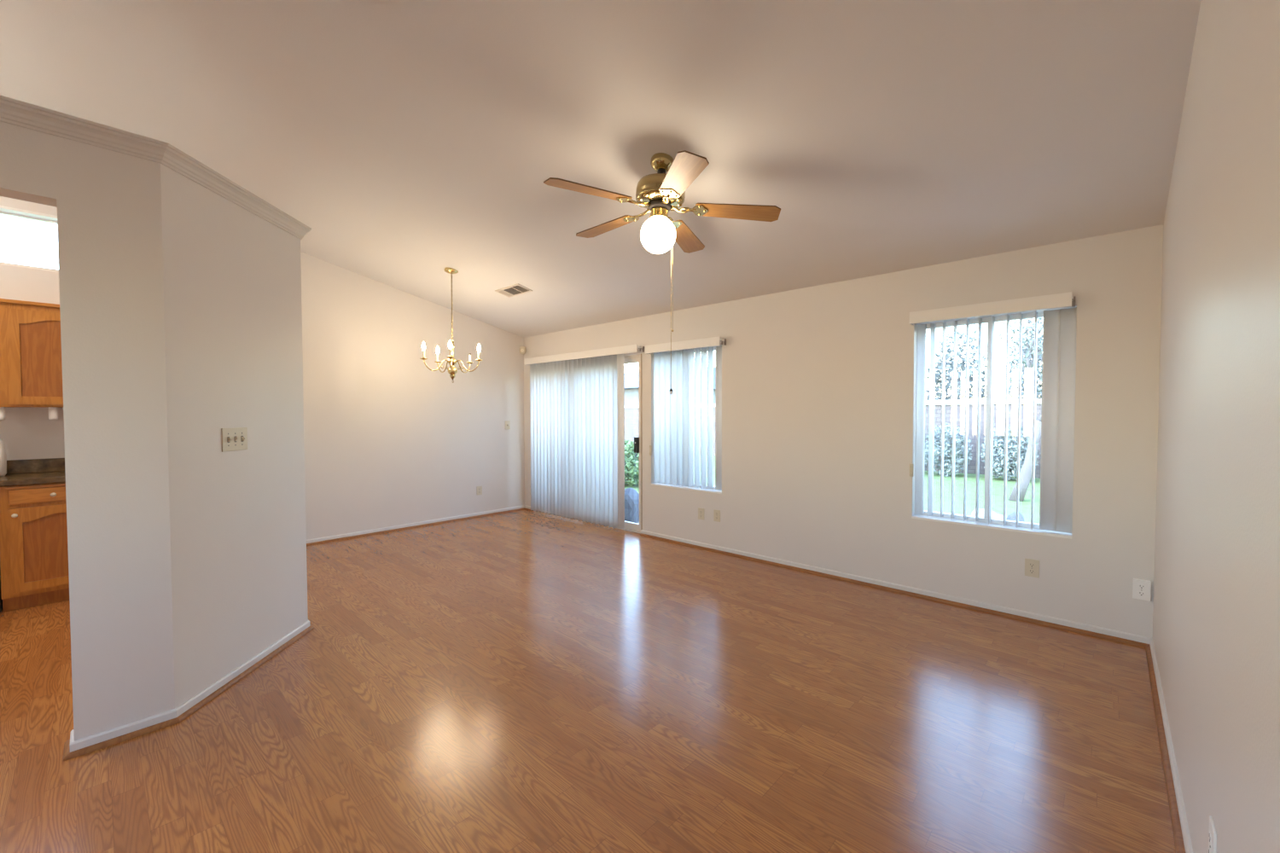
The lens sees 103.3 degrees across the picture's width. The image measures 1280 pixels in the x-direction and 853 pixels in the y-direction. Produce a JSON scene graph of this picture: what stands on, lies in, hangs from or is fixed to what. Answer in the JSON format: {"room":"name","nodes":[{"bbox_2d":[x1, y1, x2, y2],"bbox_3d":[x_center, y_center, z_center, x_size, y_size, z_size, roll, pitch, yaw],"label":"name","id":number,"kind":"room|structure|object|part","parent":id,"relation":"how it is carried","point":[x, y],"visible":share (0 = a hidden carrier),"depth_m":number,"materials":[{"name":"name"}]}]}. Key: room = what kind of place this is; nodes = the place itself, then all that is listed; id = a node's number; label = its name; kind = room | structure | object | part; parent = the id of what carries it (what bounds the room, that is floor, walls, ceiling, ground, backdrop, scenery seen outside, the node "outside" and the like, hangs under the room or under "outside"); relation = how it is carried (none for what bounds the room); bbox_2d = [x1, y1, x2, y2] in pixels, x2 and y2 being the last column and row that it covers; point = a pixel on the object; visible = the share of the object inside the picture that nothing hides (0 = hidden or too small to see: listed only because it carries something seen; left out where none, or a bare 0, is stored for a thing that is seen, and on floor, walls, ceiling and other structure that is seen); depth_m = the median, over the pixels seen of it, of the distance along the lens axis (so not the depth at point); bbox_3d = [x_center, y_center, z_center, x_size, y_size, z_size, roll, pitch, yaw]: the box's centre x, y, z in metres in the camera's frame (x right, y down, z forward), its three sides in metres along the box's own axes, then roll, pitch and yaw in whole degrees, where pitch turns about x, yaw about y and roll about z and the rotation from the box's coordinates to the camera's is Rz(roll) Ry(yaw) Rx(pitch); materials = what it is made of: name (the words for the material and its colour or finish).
{"room":"empty living room","nodes":[
{"label":"empty living room","id":0,"kind":"room"},
{"bbox_2d":[0,121,174,741],"bbox_3d":[-3.088,0.078,1.218,0.115,2.530,2.854,1,2,43],"label":"wall","id":1,"kind":"structure","parent":0,"point":[107,202],"depth_m":2.10,"materials":[{"name":"paint"}]},
{"bbox_2d":[160,163,308,709],"bbox_3d":[-2.151,0.037,2.702,0.115,2.530,0.959,0,2,-2],"label":"wall","id":2,"kind":"structure","parent":0,"point":[232,276],"depth_m":2.58,"materials":[{"name":"paint"}]},
{"bbox_2d":[69,620,310,752],"bbox_3d":[-2.752,1.252,3.612,0.773,0.054,3.246,-1,2,-29],"label":"baseboard","id":3,"kind":"structure","parent":2,"relation":"attached to","point":[92,740],"depth_m":2.26,"materials":[{"name":"white wood"}]},
{"bbox_2d":[62,624,314,762],"bbox_3d":[-2.736,1.269,3.607,0.804,0.019,3.276,-1,2,-28],"label":"trim","id":4,"kind":"structure","parent":3,"relation":"attached to","point":[67,755],"depth_m":2.25,"materials":[{"name":"brown wood"}]},
{"bbox_2d":[221,427,247,452],"bbox_3d":[-2.081,0.066,2.609,0.018,0.118,0.168,0,2,-2],"label":"light switch","id":5,"kind":"object","parent":2,"relation":"attached to","point":[235,439],"visible":1,"depth_m":2.60,"materials":[{"name":"beige plastic"}]},
{"bbox_2d":[0,196,524,540],"bbox_3d":[-4.016,-0.718,4.748,0.150,3.934,6.800,1,2,43],"label":"wall","id":6,"kind":"structure","parent":0,"point":[390,439],"depth_m":5.83,"materials":[{"name":"paint"}]},
{"bbox_2d":[0,205,58,272],"bbox_3d":[-5.029,-1.429,3.622,0.130,0.440,1.700,1,2,43],"label":"window","id":7,"kind":"structure","parent":6,"relation":"in","point":[7,211],"depth_m":3.91,"materials":[{"name":"white plastic"}]},
{"bbox_2d":[0,298,63,420],"bbox_3d":[-4.375,-0.487,3.990,0.356,0.865,1.010,1,2,43],"label":"upper cabinet","id":8,"kind":"object","parent":6,"relation":"attached to","point":[31,365],"depth_m":3.70,"materials":[{"name":"brown wood"}]},
{"bbox_3d":[-4.596,-0.092,3.638,0.060,0.094,0.047,1,2,43],"label":"towel bracket","id":9,"kind":"part","parent":8,"relation":"part of","materials":[{"name":"white plastic"}]},
{"bbox_3d":[-4.386,-0.907,3.988,0.329,0.025,1.010,1,2,43],"label":"cornice","id":10,"kind":"part","parent":8,"relation":"part of","materials":[{"name":"brown wood"}]},
{"bbox_3d":[-4.375,-0.507,3.791,0.006,0.577,0.342,1,2,43],"label":"door panel","id":11,"kind":"part","parent":8,"relation":"part of","materials":[{"name":"brown wood"}]},
{"bbox_3d":[-4.426,-0.097,3.821,0.060,0.094,0.047,1,2,43],"label":"towel bracket","id":12,"kind":"part","parent":8,"relation":"part of","materials":[{"name":"white plastic"}]},
{"bbox_2d":[5,458,65,474],"bbox_3d":[-5.038,0.315,3.543,0.020,0.104,2.600,1,2,43],"label":"backsplash","id":13,"kind":"structure","parent":6,"relation":"attached to","point":[50,464],"depth_m":3.92,"materials":[{"name":"brown stone"}]},
{"bbox_2d":[306,505,524,543],"bbox_3d":[-2.753,1.186,6.040,0.012,0.054,3.268,1,2,43],"label":"baseboard","id":14,"kind":"structure","parent":6,"relation":"attached to","point":[340,536],"depth_m":6.02,"materials":[{"name":"white wood"}]},
{"bbox_2d":[306,507,524,546],"bbox_3d":[-2.741,1.204,6.030,0.019,0.019,3.268,1,2,43],"label":"trim","id":15,"kind":"structure","parent":14,"relation":"attached to","point":[471,517],"depth_m":6.00,"materials":[{"name":"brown wood"}]},
{"bbox_2d":[477,486,482,494],"bbox_3d":[-2.128,0.849,6.709,0.008,0.115,0.075,1,2,43],"label":"wall outlet","id":16,"kind":"object","parent":6,"relation":"attached to","point":[479,488],"visible":1,"depth_m":6.71,"materials":[{"name":"beige plastic"}]},
{"bbox_2d":[505,421,510,429],"bbox_3d":[-1.829,-0.018,7.002,0.017,0.115,0.078,1,2,43],"label":"wall switch","id":17,"kind":"object","parent":6,"relation":"attached to","point":[507,423],"visible":1,"depth_m":7.00,"materials":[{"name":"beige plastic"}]},
{"bbox_2d":[0,509,1175,852],"bbox_3d":[-1.649,1.364,2.599,6.615,0.120,7.080,1,2,43],"label":"floor","id":18,"kind":"structure","parent":0,"point":[523,681],"depth_m":2.22,"materials":[{"name":"brown wood"}]},
{"bbox_2d":[0,569,2,612],"bbox_3d":[-4.776,0.852,3.416,0.580,0.870,0.597,1,2,43],"label":"dishwasher","id":19,"kind":"object","parent":18,"relation":"on","point":[1,600],"visible":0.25,"depth_m":3.51,"materials":[{"name":"black plastic"}]},
{"bbox_2d":[0,482,69,611],"bbox_3d":[-4.247,0.834,3.970,0.616,0.875,0.920,1,2,43],"label":"base cabinet","id":20,"kind":"object","parent":18,"relation":"on","point":[34,550],"visible":0.41,"depth_m":3.56,"materials":[{"name":"brown wood"}]},
{"bbox_3d":[-4.296,0.612,3.480,0.030,0.030,0.030,1,2,43],"label":"knob","id":21,"kind":"part","parent":20,"relation":"part of","materials":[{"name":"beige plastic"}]},
{"bbox_2d":[0,458,65,487],"bbox_3d":[-4.826,0.341,3.347,0.598,0.144,2.600,1,2,43],"label":"countertop","id":22,"kind":"structure","parent":20,"relation":"on","point":[50,470],"depth_m":3.84,"materials":[{"name":"brown stone"}]},
{"bbox_2d":[0,438,6,477],"bbox_3d":[-4.700,0.210,3.636,0.192,0.307,0.192,1,2,43],"label":"container","id":23,"kind":"object","parent":22,"relation":"on","point":[2,451],"visible":1,"depth_m":3.67,"materials":[{"name":"plastic"}]},
{"bbox_3d":[-4.048,0.415,3.781,0.016,0.015,0.870,1,2,43],"label":"rail","id":24,"kind":"part","parent":20,"relation":"part of","materials":[{"name":"brown wood"}]},
{"bbox_3d":[-4.179,0.485,3.640,0.019,0.100,0.447,1,2,43],"label":"drawer","id":25,"kind":"part","parent":20,"relation":"part of","materials":[{"name":"brown wood"}]},
{"bbox_3d":[-4.179,0.853,3.649,0.019,0.583,0.450,1,2,43],"label":"door","id":26,"kind":"part","parent":20,"relation":"part of","materials":[{"name":"brown wood"}]},
{"bbox_3d":[-4.182,0.853,3.651,0.006,0.475,0.342,1,2,43],"label":"door panel","id":27,"kind":"part","parent":20,"relation":"part of","materials":[{"name":"brown wood"}]},
{"bbox_2d":[0,0,1201,337],"bbox_3d":[-1.647,-1.957,2.516,6.615,1.710,7.100,1,2,43],"label":"ceiling","id":28,"kind":"structure","parent":0,"point":[414,140],"depth_m":2.72,"materials":[{"name":"paint"}]},
{"bbox_2d":[419,267,482,383],"bbox_3d":[-1.919,-1.018,5.127,0.576,1.152,0.587,1,2,43],"label":"chandelier","id":29,"kind":"object","parent":28,"relation":"hanging from","point":[452,370],"visible":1,"depth_m":5.11,"materials":[{"name":"gold metal"}]},
{"bbox_3d":[-2.025,-0.613,5.045,0.252,0.122,0.011,-1,2,-34],"label":"arm","id":30,"kind":"part","parent":29,"relation":"part of","materials":[{"name":"gold metal"}]},
{"bbox_3d":[-2.019,-0.618,5.223,0.252,0.122,0.011,1,2,38],"label":"arm","id":31,"kind":"part","parent":29,"relation":"part of","materials":[{"name":"gold metal"}]},
{"bbox_3d":[-1.823,-0.787,4.865,0.033,0.086,0.033,-1,2,-16],"label":"bulb","id":32,"kind":"part","parent":29,"relation":"part of","materials":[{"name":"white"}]},
{"bbox_3d":[-1.857,-0.612,4.985,0.011,0.122,0.252,-1,2,-16],"label":"arm","id":33,"kind":"part","parent":29,"relation":"part of","materials":[{"name":"gold metal"}]},
{"bbox_3d":[-1.900,-1.209,5.114,0.014,0.679,0.014,0,2,-2],"label":"chain","id":34,"kind":"part","parent":29,"relation":"part of","materials":[{"name":"gold metal"}]},
{"bbox_3d":[-1.848,-0.620,5.273,0.011,0.122,0.252,0,2,20],"label":"arm","id":35,"kind":"part","parent":29,"relation":"part of","materials":[{"name":"gold metal"}]},
{"bbox_3d":[-1.748,-0.616,5.126,0.252,0.122,0.011,0,2,2],"label":"arm","id":36,"kind":"part","parent":29,"relation":"part of","materials":[{"name":"gold metal"}]},
{"bbox_2d":[494,283,532,297],"bbox_3d":[-1.351,-1.449,5.406,0.440,0.048,0.182,1,2,43],"label":"ceiling vent","id":37,"kind":"object","parent":28,"relation":"in","point":[516,289],"visible":1,"depth_m":5.39,"materials":[{"name":"metal"}]},
{"bbox_2d":[543,150,780,394],"bbox_3d":[0.070,-0.884,2.959,1.275,1.382,1.342,-1,2,-29],"label":"ceiling fan","id":38,"kind":"object","parent":28,"relation":"hanging from","point":[660,193],"visible":1,"depth_m":2.90,"materials":[{"name":"brown wood"}]},
{"bbox_3d":[-0.276,-1.284,2.751,0.480,0.035,0.153,-1,2,-30],"label":"blade","id":39,"kind":"part","parent":38,"relation":"part of","materials":[{"name":"brown wood"}]},
{"bbox_3d":[-0.217,-1.289,3.276,0.480,0.030,0.154,1,2,42],"label":"blade","id":40,"kind":"part","parent":38,"relation":"part of","materials":[{"name":"brown wood"}]},
{"bbox_3d":[0.106,-1.125,2.976,0.208,0.209,0.208,4,1,43],"label":"globe","id":41,"kind":"part","parent":38,"relation":"part of","materials":[{"name":"white glass"}]},
{"bbox_3d":[0.151,-0.727,3.013,0.091,1.003,0.004,-1,2,-33],"label":"pull chain","id":42,"kind":"part","parent":38,"relation":"part of","materials":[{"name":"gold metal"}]},
{"bbox_3d":[0.205,-1.252,2.533,0.153,0.052,0.481,3,1,-12],"label":"blade","id":43,"kind":"part","parent":38,"relation":"part of","materials":[{"name":"brown wood"}]},
{"bbox_3d":[0.299,-1.263,3.383,0.153,0.052,0.481,4,1,24],"label":"blade","id":44,"kind":"part","parent":38,"relation":"part of","materials":[{"name":"brown wood"}]},
{"bbox_3d":[0.560,-1.240,2.924,0.481,0.052,0.153,3,1,6],"label":"blade","id":45,"kind":"part","parent":38,"relation":"part of","materials":[{"name":"brown wood"}]},
{"bbox_2d":[523,224,1163,638],"bbox_3d":[0.719,0.012,5.118,6.615,2.440,0.150,1,2,43],"label":"wall","id":46,"kind":"structure","parent":0,"point":[819,382],"depth_m":3.88,"materials":[{"name":"paint"}]},
{"bbox_2d":[519,346,525,354],"bbox_3d":[-1.647,-1.071,7.118,0.090,0.109,0.097,0,2,-2],"label":"sensor","id":47,"kind":"object","parent":46,"relation":"attached to","point":[522,349],"visible":1,"depth_m":7.09,"materials":[{"name":"beige plastic"}]},
{"bbox_2d":[524,344,644,529],"bbox_3d":[-0.771,0.126,6.328,2.140,2.092,0.105,1,2,43],"label":"vertical blind","id":48,"kind":"object","parent":46,"relation":"attached to","point":[577,399],"visible":1,"depth_m":6.30,"materials":[{"name":"white plastic"}]},
{"bbox_2d":[540,354,642,533],"bbox_3d":[-0.682,0.184,6.412,2.048,2.030,0.146,1,2,43],"label":"door","id":49,"kind":"structure","parent":46,"relation":"in","point":[631,526],"depth_m":5.75,"materials":[{"name":"metal"}]},
{"bbox_3d":[-0.335,0.195,6.087,1.020,1.976,0.040,1,2,43],"label":"sliding panel","id":50,"kind":"part","parent":49,"relation":"part of","materials":[{"name":"glass"}]},
{"bbox_3d":[-0.040,0.211,5.763,0.057,0.180,0.032,1,2,43],"label":"handle","id":51,"kind":"part","parent":49,"relation":"part of","materials":[{"name":"black plastic"}]},
{"bbox_2d":[649,445,651,455],"bbox_3d":[0.112,0.264,5.569,0.028,0.114,0.025,1,2,43],"label":"cleat","id":52,"kind":"object","parent":46,"relation":"attached to","point":[650,446],"visible":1,"depth_m":5.57,"materials":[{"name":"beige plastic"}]},
{"bbox_2d":[651,346,721,494],"bbox_3d":[0.506,-0.078,5.302,0.924,1.460,0.146,1,2,43],"label":"window","id":53,"kind":"structure","parent":46,"relation":"in","point":[698,489],"depth_m":5.23,"materials":[{"name":"white plastic"}]},
{"bbox_2d":[645,336,726,490],"bbox_3d":[0.474,-0.120,5.235,0.977,1.498,0.186,1,2,43],"label":"vertical blind","id":54,"kind":"object","parent":53,"relation":"attached to","point":[683,418],"visible":0.97,"depth_m":5.29,"materials":[{"name":"white plastic"}]},
{"bbox_3d":[0.492,0.644,5.305,0.924,0.016,0.101,1,2,43],"label":"sill","id":55,"kind":"part","parent":53,"relation":"part of","materials":[{"name":"white paint"}]},
{"bbox_2d":[698,507,703,520],"bbox_3d":[0.619,0.885,5.128,0.075,0.115,0.008,1,2,43],"label":"wall outlet","id":56,"kind":"object","parent":46,"relation":"attached to","point":[701,511],"visible":1,"depth_m":5.12,"materials":[{"name":"beige plastic"}]},
{"bbox_2d":[713,509,720,522],"bbox_3d":[0.760,0.881,4.997,0.075,0.115,0.008,1,2,43],"label":"wall outlet","id":57,"kind":"object","parent":46,"relation":"attached to","point":[716,513],"visible":1,"depth_m":5.00,"materials":[{"name":"beige plastic"}]},
{"bbox_2d":[640,533,1148,647],"bbox_3d":[1.487,1.243,4.309,4.045,0.019,0.019,1,2,43],"label":"trim","id":58,"kind":"structure","parent":46,"relation":"attached to","point":[1028,619],"depth_m":3.70,"materials":[{"name":"brown wood"}]},
{"bbox_2d":[640,529,1151,644],"bbox_3d":[1.498,1.226,4.320,4.045,0.054,0.012,1,2,43],"label":"baseboard","id":59,"kind":"structure","parent":46,"relation":"attached to","point":[1043,618],"depth_m":3.70,"materials":[{"name":"white wood"}]},
{"bbox_2d":[909,464,913,477],"bbox_3d":[2.030,0.328,3.791,0.028,0.096,0.025,1,2,43],"label":"cleat","id":60,"kind":"object","parent":46,"relation":"attached to","point":[911,466],"visible":1,"depth_m":3.79,"materials":[{"name":"beige plastic"}]},
{"bbox_2d":[911,311,1071,539],"bbox_3d":[2.424,-0.033,3.525,0.917,1.460,0.146,1,2,43],"label":"window","id":61,"kind":"structure","parent":46,"relation":"in","point":[1025,527],"depth_m":3.55,"materials":[{"name":"white plastic"}]},
{"bbox_3d":[2.409,0.689,3.527,0.917,0.016,0.101,1,2,43],"label":"sill","id":62,"kind":"part","parent":61,"relation":"part of","materials":[{"name":"white paint"}]},
{"bbox_2d":[909,291,1076,533],"bbox_3d":[2.372,-0.079,3.476,0.924,1.504,0.186,1,2,43],"label":"vertical blind","id":63,"kind":"object","parent":61,"relation":"attached to","point":[1060,326],"visible":0.99,"depth_m":3.35,"materials":[{"name":"white plastic"}]},
{"bbox_2d":[1024,558,1039,578],"bbox_3d":[2.569,0.929,3.320,0.075,0.115,0.008,1,2,43],"label":"wall outlet","id":64,"kind":"object","parent":46,"relation":"attached to","point":[1032,567],"visible":1,"depth_m":3.32,"materials":[{"name":"beige plastic"}]},
{"bbox_2d":[1029,563,1035,567],"bbox_3d":[2.567,0.908,3.317,0.033,0.027,0.002,1,2,43],"label":"receptacle","id":65,"kind":"object","parent":64,"relation":"attached to","point":[1031,565],"depth_m":3.32,"materials":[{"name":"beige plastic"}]},
{"bbox_2d":[1029,569,1035,574],"bbox_3d":[2.567,0.950,3.318,0.033,0.027,0.002,1,2,43],"label":"receptacle","id":66,"kind":"object","parent":64,"relation":"attached to","point":[1031,571],"depth_m":3.32,"materials":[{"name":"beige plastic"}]},
{"bbox_2d":[1132,578,1151,601],"bbox_3d":[2.935,0.954,2.964,0.075,0.115,0.034,1,2,43],"label":"wall outlet","id":67,"kind":"object","parent":46,"relation":"attached to","point":[1141,589],"visible":1,"depth_m":2.95,"materials":[{"name":"white plastic"}]},
{"bbox_2d":[1137,591,1145,596],"bbox_3d":[2.924,0.975,2.953,0.033,0.027,0.002,1,2,43],"label":"receptacle","id":68,"kind":"object","parent":67,"relation":"attached to","point":[1139,593],"depth_m":2.95,"materials":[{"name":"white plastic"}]},
{"bbox_2d":[1137,584,1146,589],"bbox_3d":[2.924,0.933,2.951,0.033,0.027,0.002,1,2,43],"label":"receptacle","id":69,"kind":"object","parent":67,"relation":"attached to","point":[1139,586],"depth_m":2.95,"materials":[{"name":"white plastic"}]},
{"bbox_2d":[1152,0,1279,852],"bbox_3d":[0.725,-0.607,0.354,0.150,3.934,6.800,1,2,43],"label":"wall","id":70,"kind":"structure","parent":0,"point":[1216,615],"depth_m":1.25,"materials":[{"name":"paint"}]},
{"bbox_2d":[1145,644,1185,852],"bbox_3d":[0.657,1.348,0.472,0.019,0.019,6.800,1,2,43],"label":"trim","id":71,"kind":"structure","parent":70,"relation":"attached to","point":[1178,841],"depth_m":1.95,"materials":[{"name":"brown wood"}]},
{"bbox_2d":[1149,638,1192,852],"bbox_3d":[0.669,1.331,0.461,0.012,0.054,6.800,1,2,43],"label":"baseboard","id":72,"kind":"structure","parent":70,"relation":"attached to","point":[1186,837],"depth_m":1.91,"materials":[{"name":"white wood"}]},
{"bbox_2d":[1208,815,1216,852],"bbox_3d":[1.400,1.031,1.241,0.008,0.115,0.075,1,2,43],"label":"wall outlet","id":73,"kind":"object","parent":70,"relation":"attached to","point":[1212,831],"visible":1,"depth_m":1.23,"materials":[{"name":"white plastic"}]},
{"bbox_2d":[1208,831,1211,845],"bbox_3d":[1.398,1.010,1.242,0.002,0.027,0.033,1,2,43],"label":"receptacle","id":74,"kind":"object","parent":73,"relation":"attached to","point":[1210,832],"depth_m":1.24,"materials":[{"name":"white plastic"}]},
{"label":"outside","id":75,"kind":"structure","parent":0,"visible":0},
{"bbox_2d":[624,455,1040,523],"bbox_3d":[-2.881,1.410,8.395,44.000,0.280,60.000,1,2,43],"label":"lawn","id":76,"kind":"structure","parent":75,"point":[997,484],"depth_m":9.12,"materials":[{"name":"green plant"}]},
{"bbox_2d":[624,439,639,486],"bbox_3d":[-0.268,0.747,10.444,1.533,1.001,1.257,1,2,43],"label":"shrub","id":77,"kind":"object","parent":76,"relation":"on","point":[631,459],"visible":0.28,"depth_m":10.03,"materials":[{"name":"green plant"}]},
{"bbox_2d":[624,366,715,405],"bbox_3d":[-2.491,-1.169,29.788,16.400,3.720,7.200,1,2,43],"label":"house","id":78,"kind":"structure","parent":76,"relation":"on","point":[631,379],"depth_m":23.97,"materials":[{"name":"paint"}]},
{"bbox_2d":[624,398,1041,478],"bbox_3d":[4.188,0.158,15.990,44.000,1.810,0.280,1,2,43],"label":"wall","id":79,"kind":"structure","parent":76,"relation":"on","point":[631,411],"depth_m":12.27,"materials":[{"name":"white"}]},
{"bbox_2d":[924,422,972,477],"bbox_3d":[7.174,0.545,11.876,1.104,1.288,0.966,1,2,43],"label":"shrub","id":80,"kind":"object","parent":76,"relation":"on","point":[947,458],"visible":0.62,"depth_m":11.71,"materials":[{"name":"green plant"}]},
{"bbox_2d":[925,329,986,400],"bbox_3d":[8.730,-0.784,13.938,1.644,3.795,1.482,1,2,43],"label":"shrub","id":81,"kind":"object","parent":76,"relation":"on","point":[960,365],"visible":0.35,"depth_m":13.71,"materials":[{"name":"green plant"}]},
{"bbox_2d":[971,508,1006,519],"bbox_3d":[4.269,1.192,6.197,0.562,0.364,0.376,1,2,43],"label":"rock","id":82,"kind":"object","parent":76,"relation":"on","point":[994,515],"visible":0.17,"depth_m":6.12,"materials":[{"name":"white stone"}]},
{"bbox_2d":[973,317,1043,501],"bbox_3d":[6.705,-0.766,7.795,2.266,4.173,3.060,0,2,11],"label":"tree","id":83,"kind":"object","parent":76,"relation":"on","point":[1026,472],"visible":0.23,"depth_m":8.36,"materials":[{"name":"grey plant"}]},
{"bbox_2d":[980,423,1040,481],"bbox_3d":[8.052,0.574,11.056,1.069,1.300,0.934,1,2,43],"label":"shrub","id":84,"kind":"object","parent":76,"relation":"on","point":[997,445],"visible":0.61,"depth_m":10.93,"materials":[{"name":"green plant"}]},
{"bbox_2d":[1006,512,1024,522],"bbox_3d":[4.298,1.180,5.817,0.200,0.410,0.219,0,2,11],"label":"rock","id":85,"kind":"object","parent":76,"relation":"on","point":[1013,516],"visible":0.2,"depth_m":5.76,"materials":[{"name":"grey stone"}]},
{"bbox_2d":[996,334,1042,399],"bbox_3d":[9.959,-0.603,12.795,1.727,3.572,1.495,1,2,43],"label":"shrub","id":86,"kind":"object","parent":76,"relation":"on","point":[1014,396],"visible":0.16,"depth_m":12.85,"materials":[{"name":"green plant"}]},
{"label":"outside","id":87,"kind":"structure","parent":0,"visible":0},
{"bbox_3d":[5.566,1.417,2.060,23.000,0.100,1.900,1,2,43],"label":"patio","id":88,"kind":"object","parent":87,"visible":0},
{"bbox_2d":[624,488,639,523],"bbox_3d":[-0.169,1.072,6.705,0.399,0.520,0.460,-1,2,-28],"label":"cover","id":89,"kind":"object","parent":88,"relation":"on","point":[631,497],"visible":0.38,"depth_m":6.53,"materials":[{"name":"grey fabric"}]},
{"bbox_3d":[-3.030,0.004,3.956,2.398,2.530,0.115,1,2,43],"label":"wall","id":90,"kind":"structure","parent":0,"visible":0},
{"bbox_2d":[0,95,311,240],"bbox_3d":[-2.979,-1.182,2.413,1.932,0.075,4.763,0,2,2],"label":"trim","id":91,"kind":"structure","parent":90,"relation":"attached to","point":[14,112],"depth_m":2.13,"materials":[{"name":"paint"}]}
]}

